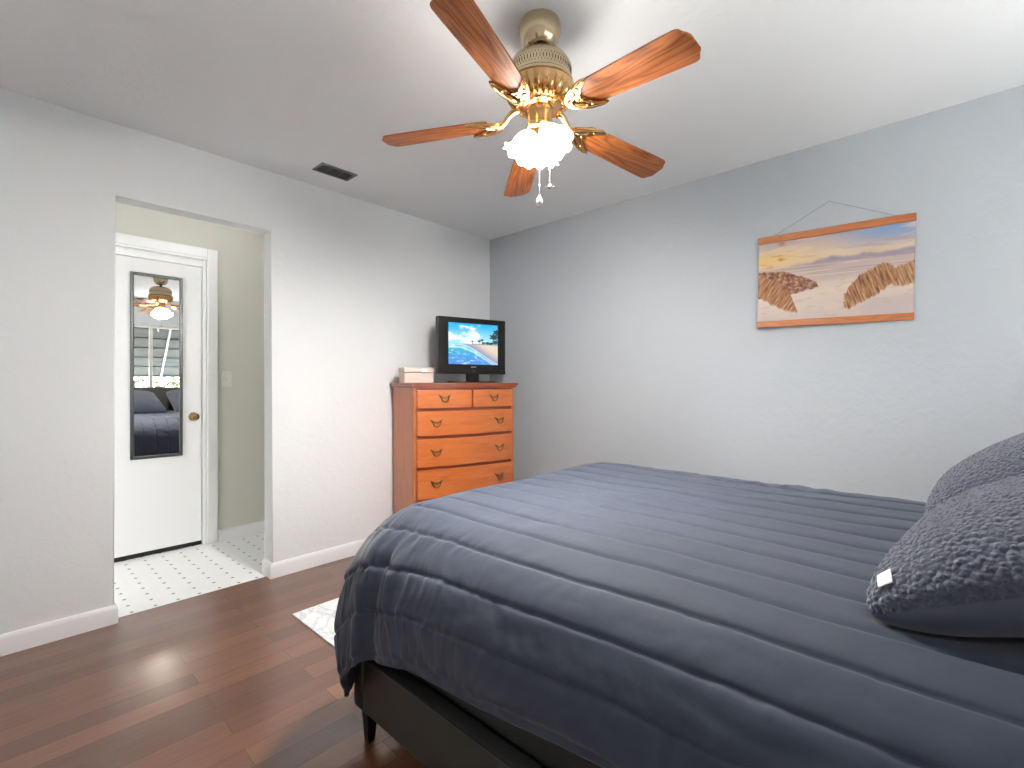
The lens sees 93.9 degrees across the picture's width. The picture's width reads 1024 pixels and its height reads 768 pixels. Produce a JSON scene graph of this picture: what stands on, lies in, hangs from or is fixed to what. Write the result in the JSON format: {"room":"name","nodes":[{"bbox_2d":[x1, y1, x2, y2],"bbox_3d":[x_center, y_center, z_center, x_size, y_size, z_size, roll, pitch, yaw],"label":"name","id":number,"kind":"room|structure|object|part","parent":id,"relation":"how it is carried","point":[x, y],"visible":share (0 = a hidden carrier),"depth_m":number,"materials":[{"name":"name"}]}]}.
{"room":"bedroom","nodes":[
{"label":"bedroom","id":0,"kind":"room"},
{"bbox_2d":[115,203,264,528],"bbox_3d":[-2.553,-0.053,3.206,0.100,2.440,2.750,0,0,43],"label":"wall","id":1,"kind":"structure","parent":0,"point":[241,454],"depth_m":3.63,"materials":[{"name":"grey paint"}]},
{"bbox_2d":[114,254,201,562],"bbox_3d":[-2.505,0.160,3.184,0.096,2.011,0.765,0,0,43],"label":"door","id":2,"kind":"structure","parent":1,"relation":"in","point":[158,501],"depth_m":3.29,"materials":[{"name":"white paint"}]},
{"bbox_2d":[130,271,182,459],"bbox_3d":[-2.429,-0.121,3.273,0.015,1.253,0.294,0,0,43],"label":"mirror","id":3,"kind":"object","parent":2,"relation":"attached to","point":[156,301],"visible":1,"depth_m":3.27,"materials":[{"name":"grey mirror"}]},
{"bbox_3d":[-2.268,0.234,3.415,0.062,0.062,0.062,0,0,43],"label":"handle","id":4,"kind":"part","parent":2,"relation":"part of","materials":[{"name":"gold metal"}]},
{"bbox_2d":[115,232,217,543],"bbox_3d":[-2.506,0.092,3.207,0.067,2.150,0.925,0,0,43],"label":"trim","id":5,"kind":"structure","parent":1,"relation":"attached to","point":[125,244],"depth_m":3.48,"materials":[{"name":"white paint"}]},
{"bbox_2d":[221,371,231,386],"bbox_3d":[-2.134,-0.037,3.576,0.026,0.116,0.070,0,0,43],"label":"light switch","id":6,"kind":"object","parent":1,"relation":"attached to","point":[226,376],"visible":1,"depth_m":3.58,"materials":[{"name":"white plastic"}]},
{"bbox_2d":[218,520,264,541],"bbox_3d":[-1.875,1.122,3.856,0.014,0.090,0.875,0,0,43],"label":"baseboard","id":7,"kind":"structure","parent":1,"relation":"attached to","point":[224,534],"depth_m":3.64,"materials":[{"name":"white paint"}]},
{"bbox_2d":[0,532,426,767],"bbox_3d":[-0.390,1.217,1.885,5.070,0.100,3.943,0,0,43],"label":"floor","id":8,"kind":"structure","parent":0,"point":[229,677],"depth_m":1.87,"materials":[{"name":"laminate"}]},
{"bbox_2d":[120,576,266,617],"bbox_3d":[-1.728,1.217,2.636,0.005,0.101,0.736,0,0,43],"label":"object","id":9,"kind":"structure","parent":8,"relation":"on","point":[266,576],"depth_m":2.61,"materials":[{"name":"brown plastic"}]},
{"bbox_2d":[292,598,338,647],"bbox_3d":[-0.479,1.163,2.483,0.832,0.008,0.960,0,0,43],"label":"area rug","id":10,"kind":"object","parent":8,"relation":"on","point":[320,618],"visible":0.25,"depth_m":2.36,"materials":[{"name":"white fabric"}]},
{"bbox_2d":[354,660,544,767],"bbox_3d":[0.770,0.607,1.399,2.135,1.120,1.540,0,0,43],"label":"frame","id":11,"kind":"object","parent":8,"relation":"on","point":[433,729],"visible":0.2,"depth_m":1.32,"materials":[{"name":"grey leather"}]},
{"bbox_3d":[0.006,0.962,2.104,0.055,0.184,1.500,0,0,43],"label":"foot rail","id":12,"kind":"part","parent":11,"relation":"part of","materials":[{"name":"grey leather"}]},
{"bbox_3d":[-0.466,1.108,1.567,0.040,0.118,0.040,0,0,43],"label":"leg","id":13,"kind":"part","parent":11,"relation":"part of","materials":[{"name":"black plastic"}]},
{"bbox_2d":[405,670,602,767],"bbox_3d":[0.761,0.737,1.407,1.980,0.369,1.376,0,0,43],"label":"mattress","id":14,"kind":"object","parent":11,"relation":"on","point":[547,754],"visible":0.02,"depth_m":1.15,"materials":[{"name":"black fabric"}]},
{"bbox_2d":[334,462,1023,767],"bbox_3d":[0.660,0.713,1.446,2.116,0.662,1.616,0,0,43],"label":"comforter","id":15,"kind":"object","parent":14,"relation":"on","point":[614,615],"visible":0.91,"depth_m":0.96,"materials":[{"name":"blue fabric"}]},
{"bbox_2d":[866,474,1023,637],"bbox_3d":[0.965,0.255,0.798,0.592,0.334,0.492,0,0,-38],"label":"pillow","id":16,"kind":"object","parent":15,"relation":"on","point":[958,571],"visible":1,"depth_m":0.74,"materials":[{"name":"grey fabric"}]},
{"bbox_3d":[0.981,0.309,0.777,0.592,0.097,0.534,0,-27,-38],"label":"panel","id":17,"kind":"part","parent":16,"relation":"part of","materials":[{"name":"grey fabric"}]},
{"bbox_2d":[923,433,1023,514],"bbox_3d":[1.459,0.257,1.301,0.592,0.374,0.474,0,0,-42],"label":"pillow","id":18,"kind":"object","parent":15,"relation":"on","point":[1004,459],"visible":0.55,"depth_m":1.26,"materials":[{"name":"grey fabric"}]},
{"bbox_2d":[390,383,517,513],"bbox_3d":[-0.410,0.580,3.492,0.834,1.175,0.460,0,0,-33],"label":"dresser","id":19,"kind":"object","parent":8,"relation":"on","point":[449,438],"visible":0.66,"depth_m":3.28,"materials":[{"name":"brown wood"}]},
{"bbox_3d":[-0.745,0.556,3.304,0.022,1.072,0.395,0,0,-33],"label":"panel","id":20,"kind":"part","parent":19,"relation":"part of","materials":[{"name":"brown wood"}]},
{"bbox_2d":[399,367,433,382],"bbox_3d":[-0.677,-0.062,3.387,0.222,0.108,0.119,0,0,-33],"label":"box","id":21,"kind":"object","parent":19,"relation":"on","point":[406,374],"visible":1,"depth_m":3.33,"materials":[{"name":"white cardboard"}]},
{"bbox_3d":[-0.678,-0.098,3.388,0.222,0.036,0.116,0,0,-33],"label":"box lid","id":22,"kind":"part","parent":21,"relation":"part of","materials":[{"name":"white cardboard"}]},
{"bbox_3d":[-0.460,0.100,3.242,0.385,0.122,0.072,0,0,-33],"label":"drawer","id":23,"kind":"part","parent":19,"relation":"part of","materials":[{"name":"brown wood"}]},
{"bbox_3d":[-0.311,0.669,3.340,0.742,0.188,0.072,0,0,-33],"label":"drawer","id":24,"kind":"part","parent":19,"relation":"part of","materials":[{"name":"brown wood"}]},
{"bbox_3d":[-0.311,0.460,3.340,0.742,0.182,0.072,0,0,-33],"label":"drawer","id":25,"kind":"part","parent":19,"relation":"part of","materials":[{"name":"brown wood"}]},
{"bbox_3d":[-0.311,0.265,3.340,0.742,0.160,0.072,0,0,-33],"label":"drawer","id":26,"kind":"part","parent":19,"relation":"part of","materials":[{"name":"brown wood"}]},
{"bbox_2d":[436,316,504,382],"bbox_3d":[-0.303,-0.251,3.615,0.575,0.486,0.190,0,0,-33],"label":"television","id":27,"kind":"object","parent":19,"relation":"on","point":[471,347],"visible":1,"depth_m":3.58,"materials":[{"name":"black plastic"}]},
{"bbox_3d":[-0.144,0.100,3.448,0.344,0.122,0.072,0,0,-33],"label":"drawer","id":28,"kind":"part","parent":19,"relation":"part of","materials":[{"name":"brown wood"}]},
{"bbox_3d":[-0.103,0.556,3.723,0.022,1.072,0.395,0,0,-33],"label":"panel","id":29,"kind":"part","parent":19,"relation":"part of","materials":[{"name":"brown wood"}]},
{"bbox_2d":[0,88,489,633],"bbox_3d":[-1.394,-0.053,3.016,0.120,2.440,3.643,0,0,43],"label":"wall","id":30,"kind":"structure","parent":0,"point":[355,290],"depth_m":2.52,"materials":[{"name":"white paint"}]},
{"bbox_2d":[0,602,117,656],"bbox_3d":[-2.225,1.122,2.050,0.059,0.090,0.828,0,0,43],"label":"baseboard","id":31,"kind":"structure","parent":30,"relation":"attached to","point":[44,633],"depth_m":2.18,"materials":[{"name":"white paint"}]},
{"bbox_2d":[262,538,366,578],"bbox_3d":[-0.868,1.122,3.576,0.134,0.090,1.839,0,0,43],"label":"baseboard","id":32,"kind":"structure","parent":30,"relation":"attached to","point":[299,563],"depth_m":3.03,"materials":[{"name":"white paint"}]},
{"bbox_2d":[0,0,1023,239],"bbox_3d":[0.069,-1.333,1.667,4.100,0.120,3.643,0,0,43],"label":"ceiling","id":33,"kind":"structure","parent":0,"point":[287,88],"depth_m":1.99,"materials":[{"name":"white paint"}]},
{"bbox_2d":[312,162,357,180],"bbox_3d":[-1.061,-1.270,2.867,0.128,0.009,0.224,0,0,43],"label":"ceiling vent","id":34,"kind":"object","parent":33,"relation":"in","point":[324,168],"visible":1,"depth_m":2.86,"materials":[{"name":"grey metal"}]},
{"bbox_2d":[382,0,700,207],"bbox_3d":[0.121,-0.943,1.667,1.105,0.660,1.143,0,0,43],"label":"ceiling fan","id":35,"kind":"object","parent":33,"relation":"hanging from","point":[537,84],"visible":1,"depth_m":1.59,"materials":[{"name":"brown wood"}]},
{"bbox_3d":[-0.281,-0.923,1.768,0.407,0.006,0.126,-2,11,12],"label":"blade","id":36,"kind":"part","parent":35,"relation":"part of","materials":[{"name":"brown wood"}]},
{"bbox_3d":[-0.074,-0.939,1.342,0.126,0.006,0.407,12,3,26],"label":"blade","id":37,"kind":"part","parent":35,"relation":"part of","materials":[{"name":"brown wood"}]},
{"bbox_3d":[-0.019,-0.950,1.715,0.092,0.083,0.031,0,0,13],"label":"bracket arm","id":38,"kind":"part","parent":35,"relation":"part of","materials":[{"name":"gold metal"}]},
{"bbox_3d":[0.045,-0.846,1.696,0.126,0.097,0.126,34,4,6],"label":"lamp shade","id":39,"kind":"part","parent":35,"relation":"part of","materials":[{"name":"white glass"}]},
{"bbox_3d":[0.046,-0.913,2.074,0.126,0.006,0.407,-11,-3,-9],"label":"blade","id":40,"kind":"part","parent":35,"relation":"part of","materials":[{"name":"brown wood"}]},
{"bbox_3d":[0.044,-0.949,1.581,0.031,0.084,0.094,0,0,28],"label":"bracket arm","id":41,"kind":"part","parent":35,"relation":"part of","materials":[{"name":"gold metal"}]},
{"bbox_3d":[0.096,-0.759,1.665,0.003,0.201,0.003,0,0,43],"label":"pull chain","id":42,"kind":"part","parent":35,"relation":"part of","materials":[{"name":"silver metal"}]},
{"bbox_3d":[0.105,-0.846,1.743,0.126,0.097,0.126,0,34,7],"label":"lamp shade","id":43,"kind":"part","parent":35,"relation":"part of","materials":[{"name":"white glass"}]},
{"bbox_3d":[0.099,-1.006,1.690,0.243,0.080,0.244,0,0,43],"label":"lamp shade","id":44,"kind":"part","parent":35,"relation":"part of","materials":[{"name":"gold metal"}]},
{"bbox_3d":[0.134,-0.851,1.647,0.043,0.065,0.043,0,-38,-39],"label":"bulb","id":45,"kind":"part","parent":35,"relation":"part of","materials":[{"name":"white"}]},
{"bbox_3d":[0.135,-0.848,1.646,0.126,0.097,0.126,0,-38,-39],"label":"lamp shade","id":46,"kind":"part","parent":35,"relation":"part of","materials":[{"name":"white glass"}]},
{"bbox_3d":[0.176,-0.951,1.596,0.037,0.072,0.094,14,-3,-40],"label":"bracket arm","id":47,"kind":"part","parent":35,"relation":"part of","materials":[{"name":"gold metal"}]},
{"bbox_3d":[0.204,-0.951,1.751,0.094,0.072,0.037,8,-15,-30],"label":"bracket arm","id":48,"kind":"part","parent":35,"relation":"part of","materials":[{"name":"gold metal"}]},
{"bbox_3d":[0.432,-0.908,1.887,0.407,0.006,0.126,8,-15,-30],"label":"blade","id":49,"kind":"part","parent":35,"relation":"part of","materials":[{"name":"brown wood"}]},
{"bbox_3d":[0.346,-0.909,1.392,0.126,0.006,0.407,14,-3,-40],"label":"blade","id":50,"kind":"part","parent":35,"relation":"part of","materials":[{"name":"brown wood"}]},
{"bbox_2d":[490,85,1023,502],"bbox_3d":[1.296,-0.053,2.908,3.980,2.440,0.154,0,0,43],"label":"wall","id":51,"kind":"structure","parent":0,"point":[633,337],"depth_m":2.61,"materials":[{"name":"grey paint"}]},
{"bbox_3d":[1.663,-0.884,2.487,0.551,0.141,0.006,1,1,41],"label":"hanging cord","id":52,"kind":"part","parent":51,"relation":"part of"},
{"bbox_3d":[1.651,-0.329,2.495,0.686,0.036,0.013,1,1,41],"label":"rail","id":53,"kind":"part","parent":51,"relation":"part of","materials":[{"name":"brown wood"}]},
{"bbox_3d":[1.658,-0.800,2.489,0.686,0.038,0.013,1,1,41],"label":"rail","id":54,"kind":"part","parent":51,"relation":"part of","materials":[{"name":"brown wood"}]}
]}

